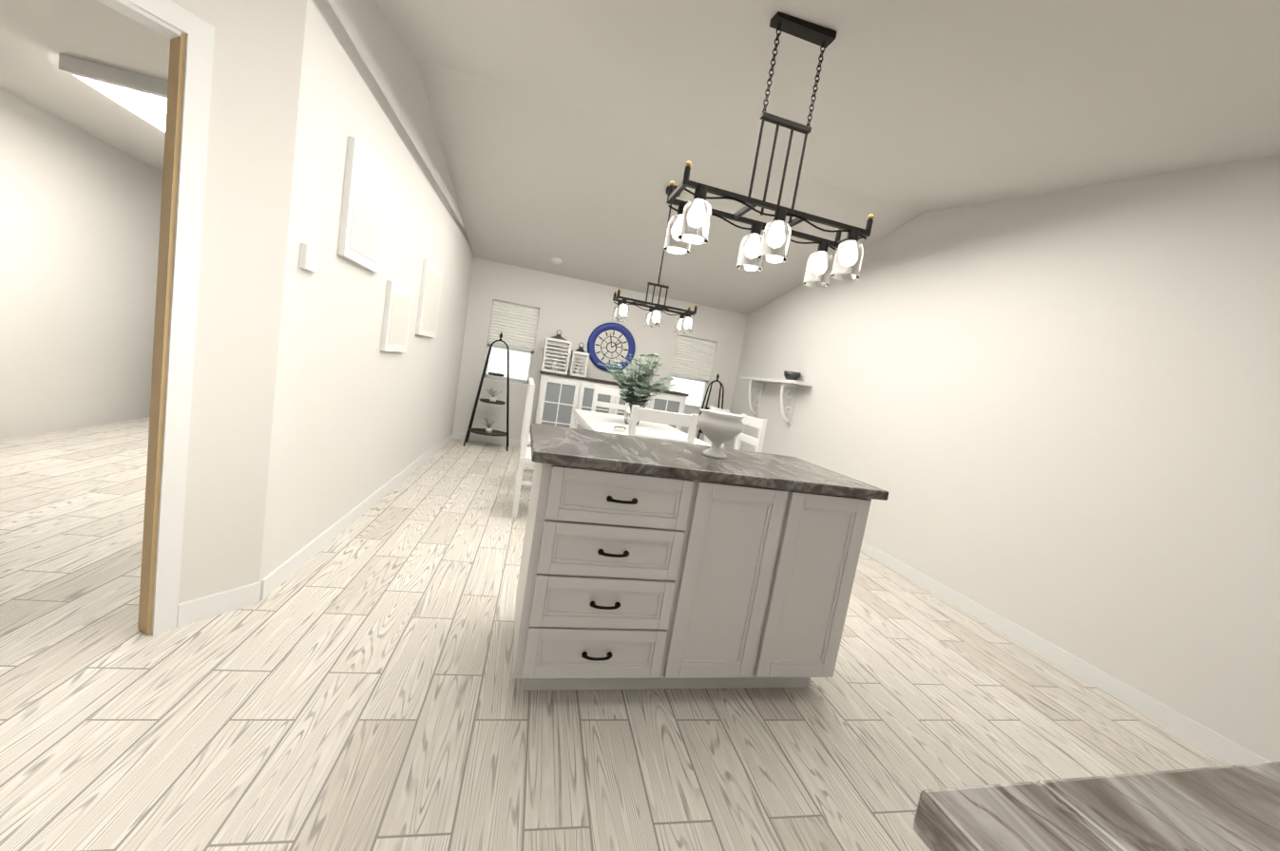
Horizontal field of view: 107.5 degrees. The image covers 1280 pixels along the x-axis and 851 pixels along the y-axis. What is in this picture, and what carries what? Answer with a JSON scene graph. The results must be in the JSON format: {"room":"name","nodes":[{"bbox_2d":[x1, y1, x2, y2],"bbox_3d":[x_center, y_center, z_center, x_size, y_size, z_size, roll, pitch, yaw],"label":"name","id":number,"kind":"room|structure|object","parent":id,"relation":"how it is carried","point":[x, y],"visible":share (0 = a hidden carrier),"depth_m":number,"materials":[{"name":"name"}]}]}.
{"room":"kitchen","nodes":[
{"label":"kitchen","id":0,"kind":"room"},
{"bbox_2d":[0,88,162,439],"bbox_3d":[-4.390,-1.007,2.756,0.100,2.410,5.870,8,6,-15],"label":"wall","id":1,"kind":"structure","parent":0,"point":[80,216],"depth_m":3.77,"materials":[{"name":"white paint"}]},
{"bbox_2d":[0,0,469,245],"bbox_3d":[-2.796,-2.035,2.953,2.790,0.080,5.550,8,6,-15],"label":"ceiling","id":2,"kind":"structure","parent":0,"point":[37,37],"depth_m":2.53,"materials":[{"name":"white paint"}]},
{"bbox_2d":[58,53,168,132],"bbox_3d":[-2.964,-2.006,3.202,0.640,0.079,1.240,8,6,-15],"label":"skylight","id":3,"kind":"object","parent":2,"relation":"attached to","point":[143,97],"visible":0.29,"depth_m":2.63,"materials":[{"name":"white glass"}]},
{"bbox_2d":[170,0,306,603],"bbox_3d":[-1.812,-0.424,1.188,0.075,2.410,1.568,12,6,25],"label":"wall","id":4,"kind":"structure","parent":0,"point":[256,80],"depth_m":1.75,"materials":[{"name":"white paint"}]},
{"bbox_2d":[96,0,261,635],"bbox_3d":[-1.750,-0.277,1.364,0.089,2.105,1.205,12,6,25],"label":"door frame","id":5,"kind":"structure","parent":4,"relation":"attached to","point":[191,37],"depth_m":1.60,"materials":[{"name":"white wood"}]},
{"bbox_2d":[259,0,474,582],"bbox_3d":[-1.864,-1.119,3.936,0.270,3.200,4.354,8,6,-15],"label":"wall","id":6,"kind":"structure","parent":0,"point":[359,416],"depth_m":2.52,"materials":[{"name":"white paint"}]},
{"bbox_2d":[298,243,320,273],"label":"picture frames","id":7,"kind":"object","parent":6,"relation":"attached to","point":[310,257],"depth_m":1.98,"materials":[{"name":"white"}]},
{"bbox_2d":[259,432,453,600],"bbox_3d":[-2.050,0.416,4.113,0.161,0.090,4.340,8,6,-15],"label":"baseboard","id":8,"kind":"structure","parent":6,"relation":"attached to","point":[277,577],"depth_m":2.67,"materials":[{"name":"white wood"}]},
{"bbox_2d":[337,135,388,273],"label":"picture frames","id":9,"kind":"object","parent":6,"relation":"attached to","point":[364,200],"depth_m":2.41,"materials":[{"name":"white"}]},
{"bbox_2d":[380,280,413,352],"label":"picture frames","id":10,"kind":"object","parent":6,"relation":"attached to","point":[398,301],"depth_m":3.19,"materials":[{"name":"white wood"}]},
{"bbox_2d":[415,259,442,338],"label":"picture frames","id":11,"kind":"object","parent":6,"relation":"attached to","point":[431,278],"depth_m":3.97,"materials":[{"name":"white"}]},
{"bbox_2d":[452,257,745,440],"bbox_3d":[-1.797,-1.051,6.333,6.660,2.600,0.220,8,6,-15],"label":"wall","id":12,"kind":"structure","parent":0,"point":[574,307],"depth_m":6.37,"materials":[{"name":"white paint"}]},
{"bbox_2d":[452,432,529,447],"bbox_3d":[-0.637,0.379,6.697,3.840,0.090,0.013,8,6,-15],"label":"baseboard","id":13,"kind":"structure","parent":12,"relation":"attached to","point":[456,435],"depth_m":6.32,"materials":[{"name":"white wood"}]},
{"bbox_2d":[483,303,539,385],"bbox_3d":[-1.724,-1.100,6.300,0.610,1.054,0.144,8,6,-15],"label":"window","id":14,"kind":"structure","parent":12,"relation":"in","point":[505,379],"depth_m":6.34,"materials":[{"name":"white"}]},
{"bbox_2d":[487,300,539,351],"bbox_3d":[-1.681,-1.328,6.254,0.594,0.583,0.030,8,6,-15],"label":"window blind","id":15,"kind":"object","parent":14,"relation":"attached to","point":[515,325],"visible":0.98,"depth_m":6.25,"materials":[{"name":"white fabric"}]},
{"bbox_2d":[587,323,635,371],"bbox_3d":[-0.394,-1.087,6.531,0.680,0.680,0.040,8,6,-15],"label":"wall clock","id":16,"kind":"object","parent":12,"relation":"attached to","point":[606,342],"visible":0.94,"depth_m":6.52,"materials":[{"name":"blue"}]},
{"bbox_2d":[668,375,708,411],"bbox_3d":[0.746,-0.764,6.946,0.620,1.054,0.144,8,6,-15],"label":"window","id":17,"kind":"structure","parent":12,"relation":"in","point":[692,408],"depth_m":7.03,"materials":[{"name":"white"}]},
{"bbox_2d":[671,335,715,381],"bbox_3d":[0.789,-0.992,6.900,0.604,0.583,0.030,8,6,-15],"label":"window blind","id":18,"kind":"object","parent":12,"relation":"attached to","point":[693,358],"visible":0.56,"depth_m":6.90,"materials":[{"name":"white fabric"}]},
{"bbox_2d":[0,417,1231,850],"bbox_3d":[-0.367,1.158,0.337,6.970,0.060,13.200,8,6,-15],"label":"floor","id":19,"kind":"structure","parent":0,"point":[355,687],"depth_m":1.64,"materials":[{"name":"wood"}]},
{"bbox_2d":[463,332,509,451],"bbox_3d":[-1.858,-0.453,5.978,0.539,1.478,0.500,8,6,-15],"label":"tiered stand","id":20,"kind":"object","parent":19,"relation":"on","point":[488,430],"visible":1,"depth_m":5.95,"materials":[{"name":"black metal"}]},
{"bbox_2d":[511,381,534,518],"bbox_3d":[-0.727,0.195,3.747,0.440,1.018,0.460,8,6,-15],"label":"chair","id":21,"kind":"object","parent":19,"relation":"on","point":[525,455],"visible":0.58,"depth_m":3.50,"materials":[{"name":"white wood"}]},
{"bbox_2d":[514,378,534,489],"bbox_3d":[-0.902,0.092,4.469,0.440,1.018,0.460,8,6,-15],"label":"chair","id":22,"kind":"object","parent":19,"relation":"on","point":[530,380],"visible":0.1,"depth_m":4.26,"materials":[{"name":"white wood"}]},
{"bbox_2d":[529,370,688,447],"bbox_3d":[-0.428,-0.064,6.445,2.000,1.073,0.445,8,6,-15],"label":"sideboard","id":23,"kind":"object","parent":19,"relation":"on","point":[561,397],"visible":0.35,"depth_m":6.09,"materials":[{"name":"white wood"}]},
{"bbox_2d":[540,329,572,375],"bbox_3d":[-1.092,-0.974,6.151,0.330,0.559,0.330,8,6,-15],"label":"lantern","id":24,"kind":"object","parent":23,"relation":"on","point":[558,338],"visible":1,"depth_m":6.03,"materials":[{"name":"white wood"}]},
{"bbox_2d":[568,343,589,377],"bbox_3d":[-0.808,-0.882,6.254,0.220,0.449,0.220,8,6,-15],"label":"lantern","id":25,"kind":"object","parent":23,"relation":"on","point":[581,352],"visible":1,"depth_m":6.18,"materials":[{"name":"white wood"}]},
{"bbox_2d":[591,385,630,416],"bbox_3d":[-0.350,0.086,5.392,0.460,1.018,0.440,8,6,-15],"label":"chair","id":26,"kind":"object","parent":19,"relation":"on","point":[605,391],"visible":0.12,"depth_m":5.51,"materials":[{"name":"white wood"}]},
{"bbox_2d":[573,408,710,446],"bbox_3d":[-0.117,0.366,4.335,0.950,0.758,1.600,8,6,-15],"label":"dining table","id":27,"kind":"object","parent":19,"relation":"on","point":[588,420],"visible":0.23,"depth_m":4.28,"materials":[{"name":"white wood"}]},
{"bbox_2d":[600,421,655,437],"bbox_3d":[-0.096,0.023,3.736,0.400,0.043,0.269,8,6,-15],"label":"tray","id":28,"kind":"object","parent":27,"relation":"on","point":[619,428],"visible":1,"depth_m":3.66,"materials":[{"name":"white"}]},
{"bbox_2d":[597,353,677,425],"bbox_3d":[-0.026,-0.343,4.255,0.790,0.678,0.716,8,6,-15],"label":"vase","id":29,"kind":"object","parent":27,"relation":"on","point":[636,390],"visible":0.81,"depth_m":4.21,"materials":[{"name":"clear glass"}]},
{"bbox_2d":[627,404,698,443],"bbox_3d":[0.038,0.372,3.241,0.460,1.018,0.440,8,6,-15],"label":"chair","id":30,"kind":"object","parent":19,"relation":"on","point":[639,413],"visible":0.17,"depth_m":2.99,"materials":[{"name":"white wood"}]},
{"bbox_2d":[512,462,871,690],"bbox_3d":[0.171,0.594,2.021,1.300,0.873,0.652,8,6,-15],"label":"kitchen island","id":31,"kind":"object","parent":19,"relation":"on","point":[627,581],"visible":1,"depth_m":1.72,"materials":[{"name":"white wood"}]},
{"bbox_2d":[530,422,888,500],"bbox_3d":[0.238,0.142,2.000,1.380,0.038,0.680,8,6,-15],"label":"island countertop","id":32,"kind":"structure","parent":31,"relation":"on","point":[560,446],"depth_m":1.80,"materials":[{"name":"stone"}]},
{"bbox_2d":[697,408,745,458],"bbox_3d":[0.338,0.038,2.030,0.200,0.190,0.200,8,6,-15],"label":"urn","id":33,"kind":"object","parent":32,"relation":"on","point":[717,429],"visible":1,"depth_m":1.96,"materials":[{"name":"white ceramic"}]},
{"bbox_2d":[696,374,724,439],"bbox_3d":[0.989,-0.035,6.675,0.459,1.427,0.428,8,6,-15],"label":"tiered stand","id":34,"kind":"object","parent":19,"relation":"on","point":[706,408],"visible":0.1,"depth_m":6.61,"materials":[{"name":"black metal"}]},
{"bbox_2d":[703,405,729,447],"bbox_3d":[0.547,0.289,4.848,0.440,1.018,0.460,8,6,-15],"label":"chair","id":35,"kind":"object","parent":19,"relation":"on","point":[706,439],"visible":0.08,"depth_m":4.93,"materials":[{"name":"white wood"}]},
{"bbox_2d":[733,413,767,453],"bbox_3d":[0.722,0.392,4.126,0.440,1.018,0.460,8,6,-15],"label":"chair","id":36,"kind":"object","parent":19,"relation":"on","point":[760,425],"visible":0.27,"depth_m":4.05,"materials":[{"name":"white wood"}]},
{"bbox_3d":[0.845,1.032,-1.138,0.666,0.873,0.910,8,6,-15],"label":"base cabinet","id":37,"kind":"object","parent":19,"relation":"on","visible":0},
{"bbox_2d":[913,762,1279,850],"bbox_3d":[0.951,0.600,-1.297,0.640,0.038,3.645,8,6,-15],"label":"countertop","id":38,"kind":"structure","parent":37,"relation":"on","point":[1236,808],"depth_m":0.38,"materials":[{"name":"stone"}]},
{"bbox_2d":[375,0,1279,314],"bbox_3d":[0.428,-1.796,3.458,4.490,0.660,6.246,8,6,-15],"label":"ceiling","id":39,"kind":"structure","parent":0,"point":[575,135],"depth_m":2.49,"materials":[{"name":"white paint"}]},
{"bbox_2d":[551,257,561,264],"bbox_3d":[-1.028,-2.032,5.776,0.130,0.076,0.128,8,6,-15],"label":"smoke detector","id":40,"kind":"object","parent":39,"relation":"attached to","point":[555,260],"visible":0.85,"depth_m":5.73,"materials":[{"name":"white plastic"}]},
{"bbox_2d":[611,185,697,333],"bbox_3d":[0.198,-1.469,4.107,0.724,1.192,0.281,8,6,-15],"label":"dining chandelier","id":41,"kind":"object","parent":39,"relation":"hanging from","point":[653,318],"visible":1,"depth_m":4.11,"materials":[{"name":"black metal"}]},
{"bbox_2d":[663,11,874,287],"bbox_3d":[0.574,-1.134,1.898,0.824,0.944,0.312,8,6,-15],"label":"linear chandelier","id":42,"kind":"object","parent":39,"relation":"hanging from","point":[689,222],"visible":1,"depth_m":1.88,"materials":[{"name":"black metal"}]},
{"bbox_2d":[723,154,1279,763],"bbox_3d":[2.352,-0.426,3.879,0.230,3.200,7.050,8,6,-15],"label":"wall","id":43,"kind":"structure","parent":0,"point":[1053,417],"depth_m":2.65,"materials":[{"name":"white paint"}]},
{"bbox_2d":[739,376,812,424],"bbox_3d":[1.600,-0.332,5.845,0.219,0.495,1.400,8,6,-15],"label":"wall shelf","id":44,"kind":"object","parent":43,"relation":"attached to","point":[794,384],"visible":1,"depth_m":5.48,"materials":[{"name":"white wood"}]},
{"bbox_2d":[783,370,801,381],"bbox_3d":[1.746,-0.567,5.411,0.190,0.100,0.190,8,6,-15],"label":"bowl","id":45,"kind":"object","parent":44,"relation":"on","point":[791,375],"visible":0.83,"depth_m":5.35,"materials":[{"name":"grey metal"}]},
{"bbox_2d":[859,541,1270,765],"bbox_3d":[2.021,1.102,3.903,0.013,0.090,6.829,8,6,-15],"label":"baseboard","id":46,"kind":"structure","parent":43,"relation":"attached to","point":[1222,748],"depth_m":2.46,"materials":[{"name":"white wood"}]},
{"label":"outside","id":47,"kind":"structure","parent":0,"visible":0},
{"bbox_2d":[487,346,704,406],"bbox_3d":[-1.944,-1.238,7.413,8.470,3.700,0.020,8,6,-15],"label":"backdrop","id":48,"kind":"structure","parent":47,"point":[519,364],"depth_m":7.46,"materials":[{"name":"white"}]}
]}

